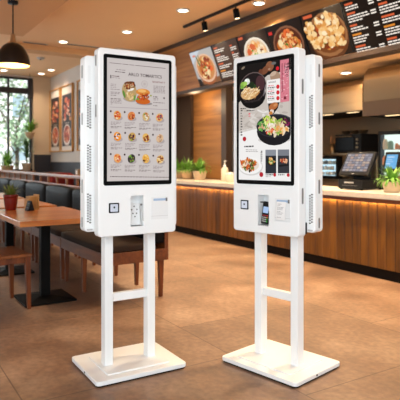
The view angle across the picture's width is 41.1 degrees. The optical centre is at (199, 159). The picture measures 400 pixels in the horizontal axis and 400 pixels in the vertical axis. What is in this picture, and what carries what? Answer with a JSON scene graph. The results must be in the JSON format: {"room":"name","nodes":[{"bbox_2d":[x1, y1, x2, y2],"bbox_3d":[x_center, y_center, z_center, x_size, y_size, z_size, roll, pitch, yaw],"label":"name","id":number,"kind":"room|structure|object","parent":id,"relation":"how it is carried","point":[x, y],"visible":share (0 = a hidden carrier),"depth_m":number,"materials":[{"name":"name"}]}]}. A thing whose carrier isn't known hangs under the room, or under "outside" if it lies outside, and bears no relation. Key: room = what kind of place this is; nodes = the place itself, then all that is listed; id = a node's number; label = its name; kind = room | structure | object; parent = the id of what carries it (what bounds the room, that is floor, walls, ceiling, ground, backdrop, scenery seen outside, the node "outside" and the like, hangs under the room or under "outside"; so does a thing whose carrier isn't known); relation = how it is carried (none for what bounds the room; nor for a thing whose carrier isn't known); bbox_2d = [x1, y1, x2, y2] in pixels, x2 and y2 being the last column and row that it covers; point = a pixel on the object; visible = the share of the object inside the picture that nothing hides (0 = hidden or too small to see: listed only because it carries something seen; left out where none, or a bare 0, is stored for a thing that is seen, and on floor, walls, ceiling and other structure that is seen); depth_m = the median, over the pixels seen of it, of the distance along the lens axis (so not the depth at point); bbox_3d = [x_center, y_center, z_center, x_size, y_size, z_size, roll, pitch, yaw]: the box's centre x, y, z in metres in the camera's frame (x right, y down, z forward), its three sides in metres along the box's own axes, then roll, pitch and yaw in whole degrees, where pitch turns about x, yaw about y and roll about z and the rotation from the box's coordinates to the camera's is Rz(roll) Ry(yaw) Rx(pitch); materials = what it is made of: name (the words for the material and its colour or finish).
{"room":"eatery","nodes":[
{"label":"eatery","id":0,"kind":"room"},
{"bbox_2d":[0,74,34,179],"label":"window","id":1,"kind":"structure","parent":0,"point":[3,89],"depth_m":13.22,"materials":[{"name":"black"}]},
{"bbox_2d":[0,147,22,170],"bbox_3d":[-4.547,-0.028,12.650,0.748,0.588,0.732,0,0,-32],"label":"potted fern","id":2,"kind":"object","parent":1,"relation":"on","point":[7,161],"visible":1,"depth_m":12.59,"materials":[{"name":"green plant"}]},
{"bbox_2d":[0,165,13,170],"bbox_3d":[-4.568,0.197,12.668,0.312,0.140,0.312,0,0,-32],"label":"pot","id":3,"kind":"object","parent":2,"relation":"on","point":[3,167],"depth_m":12.56,"materials":[{"name":"brown wicker"}]},
{"bbox_2d":[16,137,37,170],"bbox_3d":[-4.174,-0.160,12.870,0.496,0.853,0.526,0,0,-32],"label":"potted palm","id":4,"kind":"object","parent":1,"relation":"on","point":[26,166],"visible":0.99,"depth_m":12.82,"materials":[{"name":"green plant"}]},
{"bbox_2d":[22,163,31,170],"bbox_3d":[-4.179,0.172,12.875,0.229,0.190,0.229,0,0,-32],"label":"pot","id":5,"kind":"object","parent":4,"relation":"on","point":[25,166],"depth_m":12.79,"materials":[{"name":"brown wicker"}]},
{"bbox_2d":[0,0,67,35],"bbox_3d":[-2.254,-1.993,1.944,5.810,0.199,11.100,0,0,-32],"label":"ceiling","id":6,"kind":"structure","parent":0,"point":[28,14],"depth_m":6.90,"materials":[{"name":"beige paint"}]},
{"bbox_2d":[0,0,29,67],"bbox_3d":[-2.228,-1.510,6.364,0.392,0.768,0.392,0,0,-32],"label":"pendant lamp","id":7,"kind":"object","parent":6,"relation":"hanging from","point":[12,54],"visible":1,"depth_m":6.27,"materials":[{"name":"black metal"}]},
{"bbox_2d":[32,76,50,170],"bbox_3d":[-4.042,-0.444,13.584,0.440,3.300,0.240,0,0,-32],"label":"wall pillar","id":8,"kind":"structure","parent":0,"point":[41,85],"depth_m":13.46,"materials":[{"name":"beige paint"}]},
{"bbox_2d":[34,155,50,180],"bbox_3d":[-3.972,0.536,13.469,0.418,1.340,0.030,0,0,-32],"label":"wall panel","id":9,"kind":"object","parent":8,"relation":"attached to","point":[41,162],"depth_m":13.44,"materials":[{"name":"grey"}]},
{"bbox_2d":[51,48,124,161],"bbox_3d":[-2.672,-0.444,11.928,0.161,3.300,4.500,0,0,-32],"label":"wall","id":10,"kind":"structure","parent":0,"point":[72,75],"depth_m":12.32,"materials":[{"name":"beige paint"}]},
{"bbox_2d":[49,87,59,151],"bbox_3d":[-3.570,-0.969,13.171,0.050,1.550,0.840,0,0,-32],"label":"poster","id":11,"kind":"object","parent":10,"relation":"attached to","point":[54,95],"visible":0.98,"depth_m":13.21,"materials":[{"name":"multicoloured paper"}]},
{"bbox_2d":[51,97,58,146],"bbox_3d":[-3.570,-0.924,13.171,0.007,1.220,0.700,0,0,-32],"label":"print","id":12,"kind":"object","parent":11,"relation":"attached to","point":[54,100],"depth_m":13.19,"materials":[{"name":"multicoloured paper"}]},
{"bbox_2d":[50,162,79,185],"bbox_3d":[-2.680,0.626,11.758,0.037,1.160,4.220,0,0,-32],"label":"wall panel","id":13,"kind":"object","parent":10,"relation":"attached to","point":[65,167],"visible":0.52,"depth_m":12.49,"materials":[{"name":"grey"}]},
{"bbox_2d":[60,83,73,151],"bbox_3d":[-3.090,-0.969,12.398,0.050,1.550,0.860,0,0,-32],"label":"poster","id":14,"kind":"object","parent":10,"relation":"attached to","point":[66,91],"visible":1,"depth_m":12.37,"materials":[{"name":"multicoloured paper"}]},
{"bbox_2d":[62,93,70,146],"bbox_3d":[-3.090,-0.924,12.398,0.007,1.220,0.720,0,0,-32],"label":"print","id":15,"kind":"object","parent":14,"relation":"attached to","point":[66,97],"depth_m":12.42,"materials":[{"name":"multicoloured paper"}]},
{"bbox_2d":[76,80,79,150],"bbox_3d":[-2.480,-0.969,11.417,0.050,1.550,0.830,0,0,-32],"label":"poster","id":16,"kind":"object","parent":10,"relation":"attached to","point":[77,81],"visible":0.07,"depth_m":11.73,"materials":[{"name":"brown wood"}]},
{"bbox_2d":[79,90,79,144],"bbox_3d":[-2.480,-0.924,11.417,0.007,1.220,0.690,0,0,-32],"label":"print","id":17,"kind":"object","parent":16,"relation":"attached to","point":[79,90],"depth_m":11.67,"materials":[{"name":"black paint"}]},
{"bbox_2d":[0,0,287,77],"bbox_3d":[-2.473,-2.143,4.987,8.650,0.100,16.500,0,0,-32],"label":"ceiling","id":18,"kind":"structure","parent":0,"point":[155,25],"depth_m":8.25,"materials":[{"name":"paint"}]},
{"bbox_2d":[22,80,43,138],"bbox_3d":[-4.103,-1.302,13.081,0.640,1.578,0.560,0,0,-32],"label":"hanging planter","id":19,"kind":"object","parent":18,"relation":"hanging from","point":[31,126],"visible":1,"depth_m":12.96,"materials":[{"name":"green plastic"}]},
{"bbox_2d":[25,132,34,138],"bbox_3d":[-4.146,-0.594,13.013,0.236,0.160,0.236,0,0,-32],"label":"bowl","id":20,"kind":"object","parent":19,"relation":"on","point":[29,135],"depth_m":12.94,"materials":[{"name":"brown wicker"}]},
{"bbox_2d":[22,41,47,44],"bbox_3d":[-2.952,-2.089,9.575,0.440,0.010,0.070,0,0,-32],"label":"ceiling air slot","id":21,"kind":"object","parent":18,"relation":"attached to","point":[23,41],"visible":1,"depth_m":9.56,"materials":[{"name":"grey"}]},
{"bbox_2d":[7,41,94,57],"bbox_3d":[-2.690,-2.043,10.062,1.840,0.099,0.350,0,0,-32],"label":"ceiling beam","id":22,"kind":"structure","parent":18,"relation":"attached to","point":[30,48],"depth_m":9.94,"materials":[{"name":"beige paint"}]},
{"bbox_2d":[66,43,99,47],"bbox_3d":[-2.047,-2.089,9.843,0.840,0.010,0.070,0,0,-32],"label":"ceiling air slot","id":23,"kind":"object","parent":18,"relation":"attached to","point":[67,43],"visible":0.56,"depth_m":9.75,"materials":[{"name":"grey"}]},
{"bbox_2d":[121,30,132,33],"bbox_3d":[-1.187,-2.087,8.706,0.192,0.012,0.192,0,0,-32],"label":"recessed light","id":24,"kind":"object","parent":18,"relation":"in","point":[122,31],"visible":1,"depth_m":8.67,"materials":[{"name":"white"}]},
{"bbox_2d":[176,8,189,12],"bbox_3d":[-0.236,-2.087,7.460,0.192,0.012,0.192,0,0,-32],"label":"recessed light","id":25,"kind":"object","parent":18,"relation":"in","point":[181,10],"visible":1,"depth_m":7.45,"materials":[{"name":"white"}]},
{"bbox_2d":[183,0,251,30],"bbox_3d":[0.638,-1.993,6.932,0.106,0.201,3.320,0,0,-32],"label":"track light","id":26,"kind":"object","parent":18,"relation":"attached to","point":[236,13],"visible":1,"depth_m":7.50,"materials":[{"name":"black metal"}]},
{"bbox_2d":[252,1,265,5],"bbox_3d":[0.788,-2.087,7.119,0.192,0.012,0.192,0,0,-32],"label":"recessed light","id":27,"kind":"object","parent":18,"relation":"in","point":[256,3],"visible":1,"depth_m":7.12,"materials":[{"name":"white"}]},
{"bbox_2d":[176,95,192,163],"bbox_3d":[-0.388,-0.093,10.309,0.070,2.600,0.900,0,0,-32],"label":"column","id":28,"kind":"structure","parent":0,"point":[184,105],"depth_m":10.09,"materials":[{"name":"brown wood"}]},
{"bbox_2d":[0,222,399,399],"bbox_3d":[-0.939,1.256,5.881,12.200,0.100,16.400,0,0,-32],"label":"floor","id":29,"kind":"structure","parent":0,"point":[205,312],"depth_m":3.87,"materials":[{"name":"brown tile"}]},
{"bbox_2d":[0,178,11,221],"bbox_3d":[-3.852,0.771,9.857,0.632,0.870,1.130,0,0,-32],"label":"bench","id":30,"kind":"object","parent":29,"relation":"on","point":[4,182],"visible":0.27,"depth_m":9.77,"materials":[{"name":"leather"}]},
{"bbox_2d":[0,178,11,192],"bbox_3d":[-3.647,0.546,9.984,0.150,0.420,1.122,0,0,-32],"label":"cushion","id":31,"kind":"object","parent":30,"relation":"on","point":[4,182],"depth_m":9.76,"materials":[{"name":"leather"}]},
{"bbox_2d":[0,193,23,198],"bbox_3d":[-2.766,0.834,6.889,0.690,0.745,1.150,0,0,-32],"label":"cafe table","id":32,"kind":"object","parent":29,"relation":"on","point":[1,194],"visible":0.29,"depth_m":6.58,"materials":[{"name":"wood"}]},
{"bbox_2d":[0,246,31,308],"bbox_3d":[-1.708,0.785,4.353,0.520,0.844,0.470,0,0,-38],"label":"wooden chair","id":33,"kind":"object","parent":29,"relation":"on","point":[9,255],"visible":1,"depth_m":4.32,"materials":[{"name":"brown wood"}]},
{"bbox_2d":[9,180,29,234],"bbox_3d":[-3.251,0.771,8.888,0.632,0.870,1.130,0,0,-32],"label":"bench","id":34,"kind":"object","parent":29,"relation":"on","point":[21,184],"visible":0.25,"depth_m":8.73,"materials":[{"name":"leather"}]},
{"bbox_2d":[9,180,27,197],"bbox_3d":[-3.046,0.546,9.016,0.150,0.420,1.122,0,0,-32],"label":"cushion","id":35,"kind":"object","parent":34,"relation":"on","point":[21,184],"depth_m":8.73,"materials":[{"name":"leather"}]},
{"bbox_2d":[0,182,48,242],"bbox_3d":[-2.649,0.771,7.920,0.632,0.870,1.130,0,0,-32],"label":"bench","id":36,"kind":"object","parent":29,"relation":"on","point":[32,188],"visible":0.2,"depth_m":7.78,"materials":[{"name":"leather"}]},
{"bbox_2d":[26,182,48,201],"bbox_3d":[-2.444,0.546,8.047,0.150,0.420,1.122,0,0,-32],"label":"cushion","id":37,"kind":"object","parent":36,"relation":"on","point":[32,188],"depth_m":7.85,"materials":[{"name":"leather"}]},
{"bbox_2d":[0,198,56,276],"bbox_3d":[-2.061,0.834,5.773,0.690,0.745,1.150,0,0,-32],"label":"cafe table","id":38,"kind":"object","parent":29,"relation":"on","point":[9,228],"visible":0.36,"depth_m":5.72,"materials":[{"name":"brown wood"}]},
{"bbox_2d":[0,206,79,307],"bbox_3d":[-1.353,0.834,4.653,0.690,0.745,1.150,0,0,-32],"label":"cafe table","id":39,"kind":"object","parent":29,"relation":"on","point":[44,217],"visible":0.9,"depth_m":4.60,"materials":[{"name":"brown wood"}]},
{"bbox_2d":[0,182,22,210],"bbox_3d":[-1.728,0.331,4.911,0.265,0.261,0.234,0,0,30],"label":"potted succulent","id":40,"kind":"object","parent":39,"relation":"on","point":[10,198],"visible":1,"depth_m":4.88,"materials":[{"name":"red ceramic"}]},
{"bbox_2d":[3,194,18,210],"bbox_3d":[-1.744,0.389,4.922,0.136,0.145,0.136,0,0,-32],"label":"pot","id":41,"kind":"object","parent":40,"relation":"on","point":[10,200],"depth_m":4.88,"materials":[{"name":"red ceramic"}]},
{"bbox_2d":[25,201,34,210],"bbox_3d":[-1.553,0.416,4.870,0.060,0.090,0.080,0,0,-40],"label":"table card","id":42,"kind":"object","parent":39,"relation":"on","point":[29,206],"visible":1,"depth_m":4.85,"materials":[{"name":"black plastic"}]},
{"bbox_2d":[24,194,38,209],"bbox_3d":[-1.570,0.392,4.983,0.100,0.140,0.100,0,0,-43],"label":"napkin holder","id":43,"kind":"object","parent":39,"relation":"on","point":[35,199],"visible":0.66,"depth_m":4.96,"materials":[{"name":"brown wood"}]},
{"bbox_2d":[0,170,79,188],"bbox_3d":[-2.890,0.714,9.437,0.101,0.985,7.300,0,0,-32],"label":"wooden railing","id":44,"kind":"object","parent":29,"relation":"on","point":[77,177],"visible":0.25,"depth_m":8.82,"materials":[{"name":"brown wood"}]},
{"bbox_2d":[14,185,76,260],"bbox_3d":[-2.047,0.771,6.952,0.632,0.870,1.130,0,0,-32],"label":"bench","id":45,"kind":"object","parent":29,"relation":"on","point":[59,195],"visible":0.27,"depth_m":6.81,"materials":[{"name":"leather"}]},
{"bbox_2d":[46,185,74,207],"bbox_3d":[-1.842,0.546,7.079,0.150,0.420,1.122,0,0,-32],"label":"cushion","id":46,"kind":"object","parent":45,"relation":"on","point":[59,195],"depth_m":6.92,"materials":[{"name":"leather"}]},
{"bbox_2d":[42,172,62,181],"bbox_3d":[-3.292,0.732,11.829,0.560,0.950,0.645,0,0,-23],"label":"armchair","id":47,"kind":"object","parent":29,"relation":"on","point":[44,178],"visible":0.06,"depth_m":11.48,"materials":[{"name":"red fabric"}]},
{"bbox_2d":[50,173,73,184],"bbox_3d":[-2.999,0.732,11.069,0.560,0.950,0.645,0,0,-41],"label":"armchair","id":48,"kind":"object","parent":29,"relation":"on","point":[52,179],"visible":0.12,"depth_m":10.83,"materials":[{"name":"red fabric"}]},
{"bbox_2d":[31,189,95,278],"bbox_3d":[-1.445,0.771,5.984,0.632,0.870,1.130,0,0,-32],"label":"bench","id":49,"kind":"object","parent":29,"relation":"on","point":[55,230],"visible":0.17,"depth_m":5.64,"materials":[{"name":"wood"}]},
{"bbox_2d":[35,224,80,236],"bbox_3d":[-1.491,0.744,5.955,0.524,0.099,1.122,0,0,-32],"label":"seat cushion","id":50,"kind":"object","parent":49,"relation":"on","point":[55,230],"depth_m":5.56,"materials":[{"name":"brown leather"}]},
{"bbox_2d":[72,189,79,209],"bbox_3d":[-1.241,0.546,6.111,0.150,0.420,1.122,0,0,-32],"label":"cushion","id":51,"kind":"object","parent":49,"relation":"on","point":[75,193],"depth_m":6.38,"materials":[{"name":"leather"}]},
{"bbox_2d":[61,230,167,296],"bbox_3d":[-0.844,0.771,5.015,0.632,0.870,1.130,0,0,-32],"label":"bench","id":52,"kind":"object","parent":29,"relation":"on","point":[127,249],"visible":0.48,"depth_m":4.71,"materials":[{"name":"brown wood"}]},
{"bbox_2d":[61,230,143,252],"bbox_3d":[-0.889,0.744,4.987,0.524,0.099,1.122,0,0,-32],"label":"seat cushion","id":53,"kind":"object","parent":52,"relation":"on","point":[87,242],"depth_m":4.71,"materials":[{"name":"brown leather"}]},
{"bbox_2d":[132,232,163,242],"bbox_3d":[-0.639,0.546,5.143,0.150,0.420,1.122,0,0,-32],"label":"cushion","id":54,"kind":"object","parent":52,"relation":"on","point":[159,237],"depth_m":4.67,"materials":[{"name":"leather"}]},
{"bbox_2d":[72,47,185,387],"bbox_3d":[-0.423,0.296,3.146,0.580,1.820,0.444,0,0,-31],"label":"kiosk","id":55,"kind":"object","parent":29,"relation":"on","point":[128,98],"visible":1,"depth_m":3.02,"materials":[{"name":"white metal"}]},
{"bbox_2d":[221,87,231,171],"bbox_3d":[0.450,-0.093,9.017,0.130,2.600,0.140,0,0,-32],"label":"trim","id":56,"kind":"structure","parent":29,"relation":"on","point":[226,93],"depth_m":8.96,"materials":[{"name":"brown wood"}]},
{"bbox_2d":[222,47,339,387],"bbox_3d":[0.474,0.296,3.159,0.444,1.820,0.580,0,0,-44],"label":"kiosk","id":57,"kind":"object","parent":29,"relation":"on","point":[278,95],"visible":1,"depth_m":3.02,"materials":[{"name":"white metal"}]},
{"bbox_2d":[175,178,399,282],"bbox_3d":[1.392,0.771,6.677,0.720,0.870,8.690,0,0,-32],"label":"counter","id":58,"kind":"object","parent":29,"relation":"on","point":[360,233],"depth_m":5.95,"materials":[{"name":"wood"}]},
{"bbox_2d":[176,159,186,178],"bbox_3d":[-0.388,0.147,9.631,0.469,0.378,0.459,0,0,17],"label":"potted fern","id":59,"kind":"object","parent":58,"relation":"on","point":[178,166],"visible":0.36,"depth_m":9.54,"materials":[{"name":"green plant"}]},
{"bbox_2d":[176,170,181,178],"bbox_3d":[-0.375,0.262,9.634,0.250,0.150,0.250,0,0,-32],"label":"pot","id":60,"kind":"object","parent":59,"relation":"on","point":[178,174],"depth_m":9.53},
{"bbox_2d":[176,157,194,178],"bbox_3d":[-0.234,0.131,9.387,0.467,0.411,0.479,0,0,-32],"label":"potted plant","id":61,"kind":"object","parent":58,"relation":"on","point":[185,175],"visible":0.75,"depth_m":9.30,"materials":[{"name":"green plant"}]},
{"bbox_2d":[181,171,192,178],"bbox_3d":[-0.217,0.262,9.380,0.250,0.150,0.250,0,0,-32],"label":"pot","id":62,"kind":"object","parent":61,"relation":"on","point":[185,175],"depth_m":9.28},
{"bbox_2d":[187,158,210,179],"bbox_3d":[0.006,0.141,9.020,0.466,0.390,0.471,0,0,-32],"label":"potted plant","id":63,"kind":"object","parent":58,"relation":"on","point":[200,173],"visible":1,"depth_m":8.96,"materials":[{"name":"green plant"}]},
{"bbox_2d":[192,171,206,179],"bbox_3d":[-0.006,0.262,9.040,0.250,0.150,0.250,0,0,-32],"label":"pot","id":64,"kind":"object","parent":63,"relation":"on","point":[197,175],"depth_m":8.95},
{"bbox_2d":[221,161,227,181],"bbox_3d":[0.386,0.172,8.353,0.112,0.328,0.112,0,0,-32],"label":"pump bottle","id":65,"kind":"object","parent":58,"relation":"on","point":[224,169],"visible":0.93,"depth_m":8.31,"materials":[{"name":"beige plastic"}]},
{"bbox_2d":[225,172,233,181],"bbox_3d":[0.458,0.261,8.104,0.148,0.152,0.148,0,0,-32],"label":"jar","id":66,"kind":"object","parent":58,"relation":"on","point":[229,177],"visible":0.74,"depth_m":8.04,"materials":[{"name":"beige"}]},
{"bbox_2d":[176,178,399,200],"bbox_3d":[1.392,0.364,6.677,0.720,0.055,8.690,0,0,-32],"label":"countertop","id":67,"kind":"structure","parent":58,"relation":"on","point":[327,190],"depth_m":5.89,"materials":[{"name":"stone"}]},
{"bbox_2d":[338,152,382,189],"bbox_3d":[1.843,0.122,6.139,0.362,0.429,0.430,0,0,-32],"label":"cash register","id":68,"kind":"object","parent":58,"relation":"on","point":[357,165],"visible":0.99,"depth_m":6.05,"materials":[{"name":"black plastic"}]},
{"bbox_2d":[374,164,399,192],"bbox_3d":[1.985,0.187,5.533,0.352,0.300,0.369,0,0,-32],"label":"potted fern","id":69,"kind":"object","parent":58,"relation":"on","point":[391,182],"visible":1,"depth_m":5.48,"materials":[{"name":"green plant"}]},
{"bbox_2d":[382,181,399,192],"bbox_3d":[1.986,0.279,5.533,0.198,0.115,0.198,0,0,-32],"label":"pot","id":70,"kind":"object","parent":69,"relation":"on","point":[393,186],"depth_m":5.46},
{"bbox_2d":[378,130,399,179],"bbox_3d":[2.750,-0.029,6.973,0.120,0.730,0.950,0,0,-32],"label":"fridge","id":71,"kind":"object","parent":58,"relation":"on","point":[388,141],"visible":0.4,"depth_m":7.28,"materials":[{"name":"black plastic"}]},
{"bbox_2d":[382,152,399,188],"bbox_3d":[2.195,0.121,6.104,0.200,0.430,0.240,0,0,-25],"label":"display","id":72,"kind":"object","parent":58,"relation":"on","point":[392,159],"visible":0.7,"depth_m":6.09,"materials":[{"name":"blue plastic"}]},
{"bbox_2d":[323,177,375,186],"bbox_3d":[2.999,0.756,7.975,0.800,0.900,8.200,0,0,-32],"label":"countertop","id":73,"kind":"structure","parent":29,"relation":"on","point":[326,182],"depth_m":8.72,"materials":[{"name":"stone"}]},
{"bbox_2d":[323,156,342,178],"bbox_3d":[2.083,0.121,8.843,0.120,0.370,0.620,0,0,-32],"label":"monitor","id":74,"kind":"object","parent":73,"relation":"on","point":[332,165],"visible":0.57,"depth_m":8.70,"materials":[{"name":"black plastic"}]},
{"bbox_2d":[323,177,375,181],"bbox_3d":[2.999,0.327,7.975,0.800,0.040,8.200,0,0,-32],"label":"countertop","id":75,"kind":"structure","parent":73,"relation":"on","point":[334,180],"depth_m":8.72,"materials":[{"name":"metal"}]},
{"bbox_2d":[323,153,377,178],"bbox_3d":[2.159,0.099,9.090,0.450,0.415,2.220,0,0,-32],"label":"steel shelf","id":76,"kind":"object","parent":73,"relation":"on","point":[324,154],"visible":0.14,"depth_m":8.47,"materials":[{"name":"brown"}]},
{"bbox_2d":[330,136,335,152],"bbox_3d":[2.206,-0.254,8.872,0.104,0.291,0.103,0,0,15],"label":"jar","id":77,"kind":"object","parent":76,"relation":"on","point":[332,146],"visible":0.7,"depth_m":8.83,"materials":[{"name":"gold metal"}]},
{"bbox_2d":[330,144,335,152],"bbox_3d":[2.206,-0.189,8.872,0.104,0.160,0.104,0,0,-32],"label":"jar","id":78,"kind":"object","parent":76,"relation":"on","point":[332,146],"depth_m":8.82,"materials":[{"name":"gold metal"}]},
{"bbox_2d":[335,133,377,152],"bbox_3d":[2.480,-0.259,8.524,0.443,0.300,0.540,0,0,-32],"label":"countertop oven","id":79,"kind":"object","parent":76,"relation":"on","point":[344,143],"visible":0.9,"depth_m":8.34,"materials":[{"name":"black plastic"}]},
{"bbox_2d":[350,130,358,133],"bbox_3d":[2.470,-0.445,8.542,0.158,0.073,0.160,0,0,-32],"label":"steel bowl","id":80,"kind":"object","parent":79,"relation":"on","point":[351,131],"visible":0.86,"depth_m":8.49,"materials":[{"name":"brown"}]},
{"bbox_2d":[358,129,367,133],"bbox_3d":[2.565,-0.445,8.389,0.158,0.073,0.160,0,0,-32],"label":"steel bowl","id":81,"kind":"object","parent":79,"relation":"on","point":[363,131],"visible":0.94,"depth_m":8.34,"materials":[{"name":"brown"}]},
{"bbox_3d":[-2.373,0.756,10.406,0.660,0.900,1.000,0,0,-32],"label":"table","id":82,"kind":"object","parent":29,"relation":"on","visible":0},
{"bbox_2d":[75,169,79,174],"bbox_3d":[-2.348,0.241,10.363,0.103,0.130,0.140,0,0,-32],"label":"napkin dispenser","id":83,"kind":"object","parent":82,"relation":"on","point":[77,171],"visible":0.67,"depth_m":10.30,"materials":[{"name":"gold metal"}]},
{"bbox_2d":[193,89,220,179],"bbox_3d":[0.121,-0.093,9.613,0.060,2.600,1.220,0,0,-32],"label":"wall panel","id":84,"kind":"object","parent":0,"point":[206,105],"visible":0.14,"depth_m":9.51,"materials":[{"name":"brown wood"}]},
{"bbox_2d":[232,101,233,172],"bbox_3d":[0.121,-0.093,11.232,2.350,2.600,0.130,0,0,-32],"label":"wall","id":85,"kind":"structure","parent":0,"point":[232,101],"depth_m":11.53,"materials":[{"name":"brown wood"}]},
{"bbox_2d":[159,0,396,91],"bbox_3d":[1.453,-1.653,6.721,0.151,0.880,8.700,0,0,-32],"label":"wall","id":86,"kind":"structure","parent":0,"point":[186,78],"depth_m":8.23,"materials":[{"name":"brown wood"}]},
{"bbox_2d":[189,46,222,85],"bbox_3d":[0.094,-1.491,8.546,0.247,0.554,0.652,0,0,-32],"label":"menu board","id":87,"kind":"object","parent":86,"relation":"attached to","point":[203,60],"visible":1,"depth_m":8.51,"materials":[{"name":"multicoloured plastic"}]},
{"bbox_2d":[211,37,241,80],"bbox_3d":[0.443,-1.494,7.984,0.247,0.548,0.652,0,0,-32],"label":"menu board","id":88,"kind":"object","parent":86,"relation":"attached to","point":[225,52],"visible":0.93,"depth_m":8.02,"materials":[{"name":"black plastic"}]},
{"bbox_2d":[152,0,302,53],"bbox_3d":[1.377,-2.061,6.673,0.036,0.065,8.700,0,0,-32],"label":"trim","id":89,"kind":"structure","parent":86,"relation":"attached to","point":[289,2],"depth_m":8.07,"materials":[{"name":"brown"}]},
{"bbox_2d":[236,28,272,56],"bbox_3d":[0.792,-1.488,7.421,0.247,0.559,0.652,0,0,-32],"label":"menu board","id":90,"kind":"object","parent":86,"relation":"attached to","point":[255,42],"visible":0.45,"depth_m":7.35,"materials":[{"name":"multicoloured plastic"}]},
{"bbox_2d":[176,43,399,97],"bbox_3d":[1.451,-1.183,6.719,0.196,0.060,8.700,0,0,-32],"label":"trim","id":91,"kind":"structure","parent":86,"relation":"attached to","point":[395,48],"depth_m":6.25,"materials":[{"name":"brown"}]},
{"bbox_2d":[265,16,310,54],"bbox_3d":[1.142,-1.488,6.859,0.247,0.559,0.652,0,0,-32],"label":"menu board","id":92,"kind":"object","parent":86,"relation":"attached to","point":[290,33],"visible":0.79,"depth_m":6.77,"materials":[{"name":"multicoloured plastic"}]},
{"bbox_2d":[300,2,353,58],"bbox_3d":[1.494,-1.476,6.293,0.247,0.583,0.660,0,0,-32],"label":"menu board","id":93,"kind":"object","parent":86,"relation":"attached to","point":[327,35],"visible":1,"depth_m":6.25,"materials":[{"name":"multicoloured plastic"}]},
{"bbox_2d":[341,0,399,51],"bbox_3d":[2.009,-1.487,5.464,0.247,0.561,1.290,0,0,-32],"label":"menu board","id":94,"kind":"object","parent":86,"relation":"attached to","point":[371,24],"visible":1,"depth_m":5.72,"materials":[{"name":"black plastic"}]},
{"bbox_2d":[232,53,399,100],"bbox_3d":[2.473,-1.333,7.590,2.500,0.120,9.100,0,0,-32],"label":"ceiling","id":95,"kind":"structure","parent":0,"point":[331,75],"depth_m":7.52,"materials":[{"name":"paint"}]},
{"bbox_2d":[323,79,363,119],"bbox_3d":[2.333,-0.993,8.657,0.912,0.562,1.560,0,0,-32],"label":"extractor hood","id":96,"kind":"object","parent":95,"relation":"hanging from","point":[344,99],"visible":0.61,"depth_m":8.13,"materials":[{"name":"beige metal"}]},
{"bbox_2d":[339,71,352,73],"bbox_3d":[2.124,-1.268,7.773,0.192,0.012,0.192,0,0,-32],"label":"recessed light","id":97,"kind":"object","parent":95,"relation":"in","point":[345,72],"visible":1,"depth_m":7.72,"materials":[{"name":"white"}]},
{"bbox_2d":[362,63,399,118],"bbox_3d":[3.265,-0.917,6.351,1.162,0.712,2.380,0,0,-32],"label":"extractor hood","id":98,"kind":"object","parent":95,"relation":"hanging from","point":[382,83],"visible":1,"depth_m":6.81,"materials":[{"name":"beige metal"}]},
{"bbox_2d":[323,117,399,177],"bbox_3d":[3.471,-0.093,8.210,0.151,2.600,9.100,0,0,-32],"label":"wall","id":99,"kind":"structure","parent":0,"point":[332,127],"depth_m":9.30,"materials":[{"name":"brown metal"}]},
{"label":"outside","id":100,"kind":"structure","parent":0,"visible":0},
{"bbox_3d":[-12.338,1.456,28.202,50.000,0.200,33.250,0,0,-32],"label":"ground","id":101,"kind":"structure","parent":100,"visible":0},
{"bbox_2d":[0,78,28,168],"bbox_3d":[-6.959,-1.229,19.479,2.017,5.173,2.279,0,0,8],"label":"street tree","id":102,"kind":"object","parent":101,"relation":"on","point":[17,137],"visible":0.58,"depth_m":19.53,"materials":[{"name":"green plant"}]},
{"bbox_2d":[0,79,28,168],"bbox_3d":[-12.350,-3.043,30.685,8.000,8.800,3.220,0,0,-32],"label":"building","id":103,"kind":"structure","parent":101,"relation":"on","point":[22,157],"depth_m":30.05,"materials":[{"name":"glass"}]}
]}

